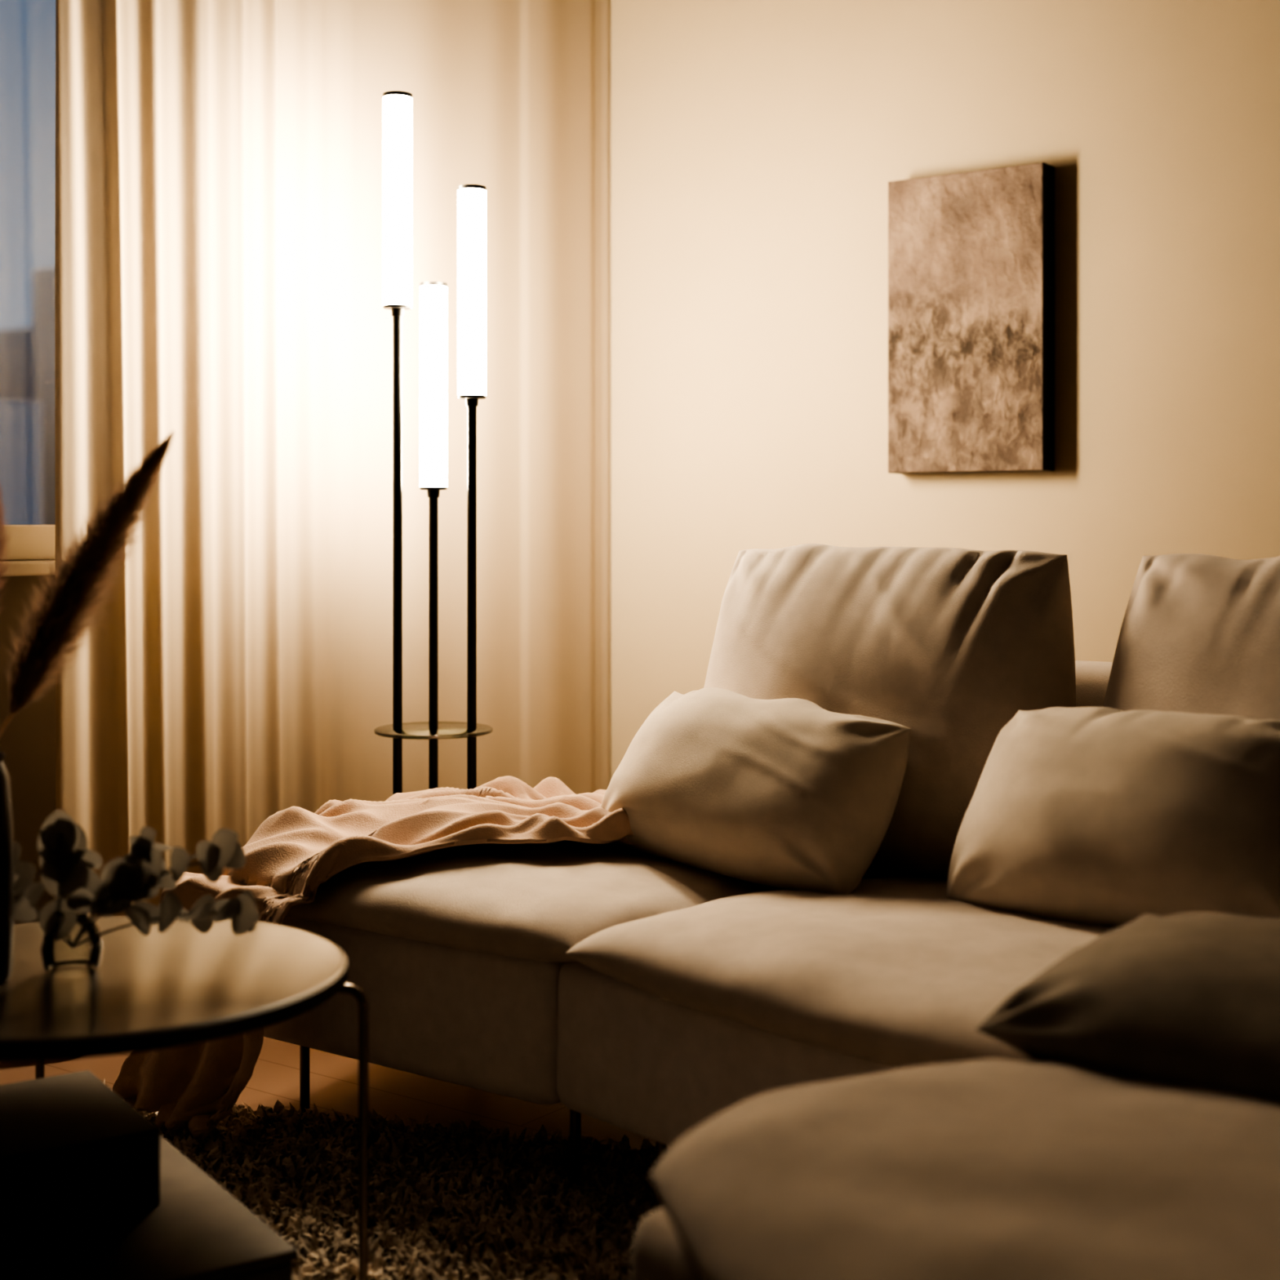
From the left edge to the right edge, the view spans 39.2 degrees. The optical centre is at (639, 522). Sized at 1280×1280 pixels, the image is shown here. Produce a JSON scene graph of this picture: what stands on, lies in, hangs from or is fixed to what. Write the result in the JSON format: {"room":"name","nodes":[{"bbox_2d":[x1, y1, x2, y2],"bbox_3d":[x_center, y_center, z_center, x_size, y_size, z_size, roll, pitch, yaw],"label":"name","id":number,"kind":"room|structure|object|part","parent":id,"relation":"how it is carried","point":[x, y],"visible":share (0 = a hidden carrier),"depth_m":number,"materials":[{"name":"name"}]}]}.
{"room":"living room","nodes":[
{"label":"living room","id":0,"kind":"room"},
{"bbox_2d":[0,560,55,924],"bbox_3d":[-2.036,-0.300,2.838,0.150,2.800,6.000,0,0,36],"label":"wall","id":1,"kind":"structure","parent":0,"point":[28,741],"depth_m":3.75,"materials":[{"name":"paint"}]},
{"bbox_2d":[0,524,55,576],"bbox_3d":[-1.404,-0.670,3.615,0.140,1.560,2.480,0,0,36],"label":"windowsill","id":2,"kind":"structure","parent":1,"relation":"in","point":[16,568],"depth_m":3.77,"materials":[{"name":"beige paint"}]},
{"bbox_3d":[-1.436,0.043,3.638,0.060,0.075,2.400,0,0,36],"label":"frame bottom","id":3,"kind":"part","parent":2,"relation":"part of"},
{"bbox_2d":[0,1036,670,1150],"bbox_3d":[0.084,1.150,1.298,5.390,0.100,6.200,0,0,36],"label":"floor","id":4,"kind":"structure","parent":0,"point":[333,1077],"depth_m":3.46,"materials":[{"name":"brown wood"}]},
{"bbox_2d":[103,1079,656,1279],"bbox_3d":[-0.474,1.077,2.248,1.945,0.045,1.972,0,0,16],"label":"shaggy rug","id":5,"kind":"object","parent":4,"relation":"on","point":[464,1203],"visible":0.41,"depth_m":2.87,"materials":[{"name":"brown carpet"}]},
{"bbox_2d":[0,1135,297,1279],"bbox_3d":[-0.776,0.985,2.364,0.430,0.170,0.630,0,0,-34],"label":"coffee table","id":6,"kind":"object","parent":5,"relation":"on","point":[197,1230],"visible":0.58,"depth_m":2.24,"materials":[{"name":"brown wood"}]},
{"bbox_2d":[0,1070,159,1239],"bbox_3d":[-0.815,0.850,2.433,0.231,0.100,0.310,0,0,-34],"label":"box","id":7,"kind":"object","parent":6,"relation":"on","point":[73,1149],"visible":1,"depth_m":2.34,"materials":[{"name":"brown paper"}]},
{"bbox_2d":[0,915,368,1279],"bbox_3d":[-0.739,0.842,2.401,0.669,0.485,0.698,0,0,36],"label":"coffee table","id":8,"kind":"object","parent":5,"relation":"on","point":[181,984],"visible":0.8,"depth_m":2.35,"materials":[{"name":"grey"}]},
{"bbox_3d":[-0.884,0.852,2.679,0.013,0.465,0.116,0,0,-30],"label":"leg","id":9,"kind":"part","parent":8,"relation":"part of","materials":[{"name":"brown metal"}]},
{"bbox_2d":[0,430,175,982],"bbox_3d":[-0.752,0.238,2.353,0.284,0.722,0.123,0,0,-11],"label":"vase","id":10,"kind":"object","parent":8,"relation":"on","point":[56,624],"visible":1,"depth_m":2.34,"materials":[{"name":"brown ceramic"}]},
{"bbox_3d":[-0.840,0.398,2.354,0.041,0.301,0.004,0,0,0],"label":"plume stem","id":11,"kind":"part","parent":10,"relation":"part of","materials":[{"name":"brown plant"}]},
{"bbox_2d":[10,809,259,973],"bbox_3d":[-0.693,0.490,2.410,0.386,0.219,0.152,0,0,3],"label":"vase","id":12,"kind":"object","parent":8,"relation":"on","point":[66,862],"visible":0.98,"depth_m":2.39,"materials":[{"name":"clear glass"}]},
{"bbox_3d":[-0.807,0.519,2.401,0.095,0.102,0.006,0,0,-5],"label":"stem","id":13,"kind":"part","parent":12,"relation":"part of","materials":[{"name":"green plant"}]},
{"bbox_3d":[-0.769,0.504,2.404,0.013,0.131,0.016,0,0,36],"label":"stem","id":14,"kind":"part","parent":12,"relation":"part of","materials":[{"name":"green plant"}]},
{"bbox_3d":[-0.716,0.524,2.392,0.092,0.092,0.033,0,0,36],"label":"stem","id":15,"kind":"part","parent":12,"relation":"part of","materials":[{"name":"green plant"}]},
{"bbox_3d":[-0.667,0.511,2.409,0.152,0.118,0.118,0,0,36],"label":"stem","id":16,"kind":"part","parent":12,"relation":"part of","materials":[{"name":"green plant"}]},
{"bbox_3d":[-0.654,0.546,2.409,0.172,0.048,0.133,0,0,36],"label":"stem","id":17,"kind":"part","parent":12,"relation":"part of","materials":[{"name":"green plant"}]},
{"bbox_3d":[-0.423,0.852,2.413,0.116,0.465,0.013,0,0,0],"label":"leg","id":18,"kind":"part","parent":8,"relation":"part of","materials":[{"name":"brown metal"}]},
{"bbox_2d":[373,90,493,795],"bbox_3d":[-0.456,0.081,3.967,0.280,2.039,0.280,0,0,36],"label":"floor lamp","id":19,"kind":"object","parent":4,"relation":"on","point":[397,104],"visible":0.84,"depth_m":3.93,"materials":[{"name":"white"}]},
{"bbox_2d":[373,721,493,739],"bbox_3d":[-0.456,0.459,3.967,0.260,0.010,0.260,0,0,36],"label":"glass shelf","id":20,"kind":"object","parent":19,"relation":"attached to","point":[397,730],"depth_m":3.95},
{"bbox_2d":[263,543,1279,1279],"bbox_3d":[0.166,0.570,2.444,2.609,1.060,2.277,0,0,36],"label":"sectional sofa","id":21,"kind":"object","parent":4,"relation":"on","point":[827,1097],"visible":0.56,"depth_m":2.68,"materials":[{"name":"fabric"}]},
{"bbox_3d":[-0.619,1.010,3.317,0.018,0.180,0.018,0,0,36],"label":"leg","id":22,"kind":"part","parent":21,"relation":"part of","materials":[{"name":"brown metal"}]},
{"bbox_2d":[111,775,633,1139],"bbox_3d":[-0.410,0.789,3.330,0.906,0.567,0.822,0,0,36],"label":"throw blanket","id":23,"kind":"object","parent":21,"relation":"on","point":[295,850],"visible":0.73,"depth_m":3.20,"materials":[{"name":"fabric"}]},
{"bbox_3d":[-0.105,1.010,2.919,0.018,0.180,0.018,0,0,36],"label":"leg","id":24,"kind":"part","parent":21,"relation":"part of","materials":[{"name":"brown metal"}]},
{"bbox_2d":[285,840,879,962],"bbox_3d":[-0.152,0.648,3.314,1.058,0.134,0.832,0,0,36],"label":"seat cushion","id":25,"kind":"object","parent":21,"relation":"on","point":[564,900],"depth_m":3.00,"materials":[{"name":"fabric"}]},
{"bbox_3d":[0.034,1.010,2.769,0.018,0.180,0.018,0,0,36],"label":"leg","id":26,"kind":"part","parent":21,"relation":"part of","materials":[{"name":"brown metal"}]},
{"bbox_2d":[600,687,911,893],"bbox_3d":[0.188,0.460,3.139,0.282,0.318,0.586,0,0,-45],"label":"throw pillow","id":27,"kind":"object","parent":21,"relation":"on","point":[788,793],"visible":0.93,"depth_m":3.01,"materials":[{"name":"fabric"}]},
{"bbox_2d":[565,875,1117,1067],"bbox_3d":[0.647,0.650,2.611,1.419,0.140,1.097,0,0,36],"label":"seat cushion","id":28,"kind":"object","parent":21,"relation":"on","point":[891,971],"depth_m":2.53,"materials":[{"name":"fabric"}]},
{"bbox_2d":[703,543,1075,879],"bbox_3d":[0.433,0.336,3.259,0.759,0.602,0.290,0,-11,37],"label":"cushion","id":29,"kind":"object","parent":21,"relation":"on","point":[947,646],"depth_m":3.11,"materials":[{"name":"fabric"}]},
{"bbox_2d":[648,1058,1279,1279],"bbox_3d":[0.431,0.634,1.497,1.049,0.162,1.010,0,0,36],"label":"seat cushion","id":30,"kind":"object","parent":21,"relation":"on","point":[984,1169],"depth_m":1.57,"materials":[{"name":"fabric"}]},
{"bbox_3d":[1.055,0.593,3.096,1.934,0.675,0.154,0,0,36],"label":"backrest","id":31,"kind":"part","parent":21,"relation":"part of","materials":[{"name":"fabric"}]},
{"bbox_2d":[946,706,1279,928],"bbox_3d":[0.752,0.447,2.662,0.623,0.330,0.281,0,0,43],"label":"throw pillow","id":32,"kind":"object","parent":21,"relation":"on","point":[1091,815],"visible":0.85,"depth_m":2.58,"materials":[{"name":"fabric"}]},
{"bbox_2d":[976,911,1279,1102],"bbox_3d":[0.698,0.532,1.922,0.570,0.157,0.375,0,0,44],"label":"throw pillow","id":33,"kind":"object","parent":21,"relation":"on","point":[1189,998],"visible":0.91,"depth_m":1.89,"materials":[{"name":"fabric"}]},
{"bbox_2d":[1102,553,1279,719],"bbox_3d":[1.076,0.345,2.766,0.781,0.604,0.295,3,-12,39],"label":"cushion","id":34,"kind":"object","parent":21,"relation":"on","point":[1199,633],"depth_m":2.85,"materials":[{"name":"fabric"}]},
{"bbox_2d":[609,0,1279,782],"bbox_3d":[1.876,-0.300,3.766,5.390,2.800,0.100,0,0,36],"label":"wall","id":35,"kind":"structure","parent":0,"point":[757,146],"depth_m":4.61,"materials":[{"name":"paint"}]},
{"bbox_2d":[888,162,1053,473],"bbox_3d":[0.812,-0.492,4.432,0.417,0.736,0.069,0,0,36],"label":"painting","id":36,"kind":"object","parent":35,"relation":"attached to","point":[971,254],"visible":1,"depth_m":4.39,"materials":[{"name":"brown fabric"}]},
{"bbox_3d":[0.084,-1.750,1.298,5.390,0.100,6.200,0,0,36],"label":"ceiling","id":37,"kind":"structure","parent":0,"visible":0},
{"bbox_2d":[54,0,609,917],"bbox_3d":[-1.032,-0.289,3.836,0.047,2.749,3.194,0,0,36],"label":"curtain","id":38,"kind":"object","parent":37,"relation":"hanging from","point":[219,163],"visible":0.73,"depth_m":4.18,"materials":[{"name":"beige fabric"}]},
{"label":"outside","id":39,"kind":"structure","parent":0,"visible":0},
{"bbox_2d":[0,266,55,524],"bbox_3d":[-17.674,1.250,43.734,6.000,15.700,30.000,0,0,36],"label":"buildings","id":40,"kind":"structure","parent":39,"point":[27,355],"depth_m":44.59,"materials":[{"name":"grey"}]}
]}

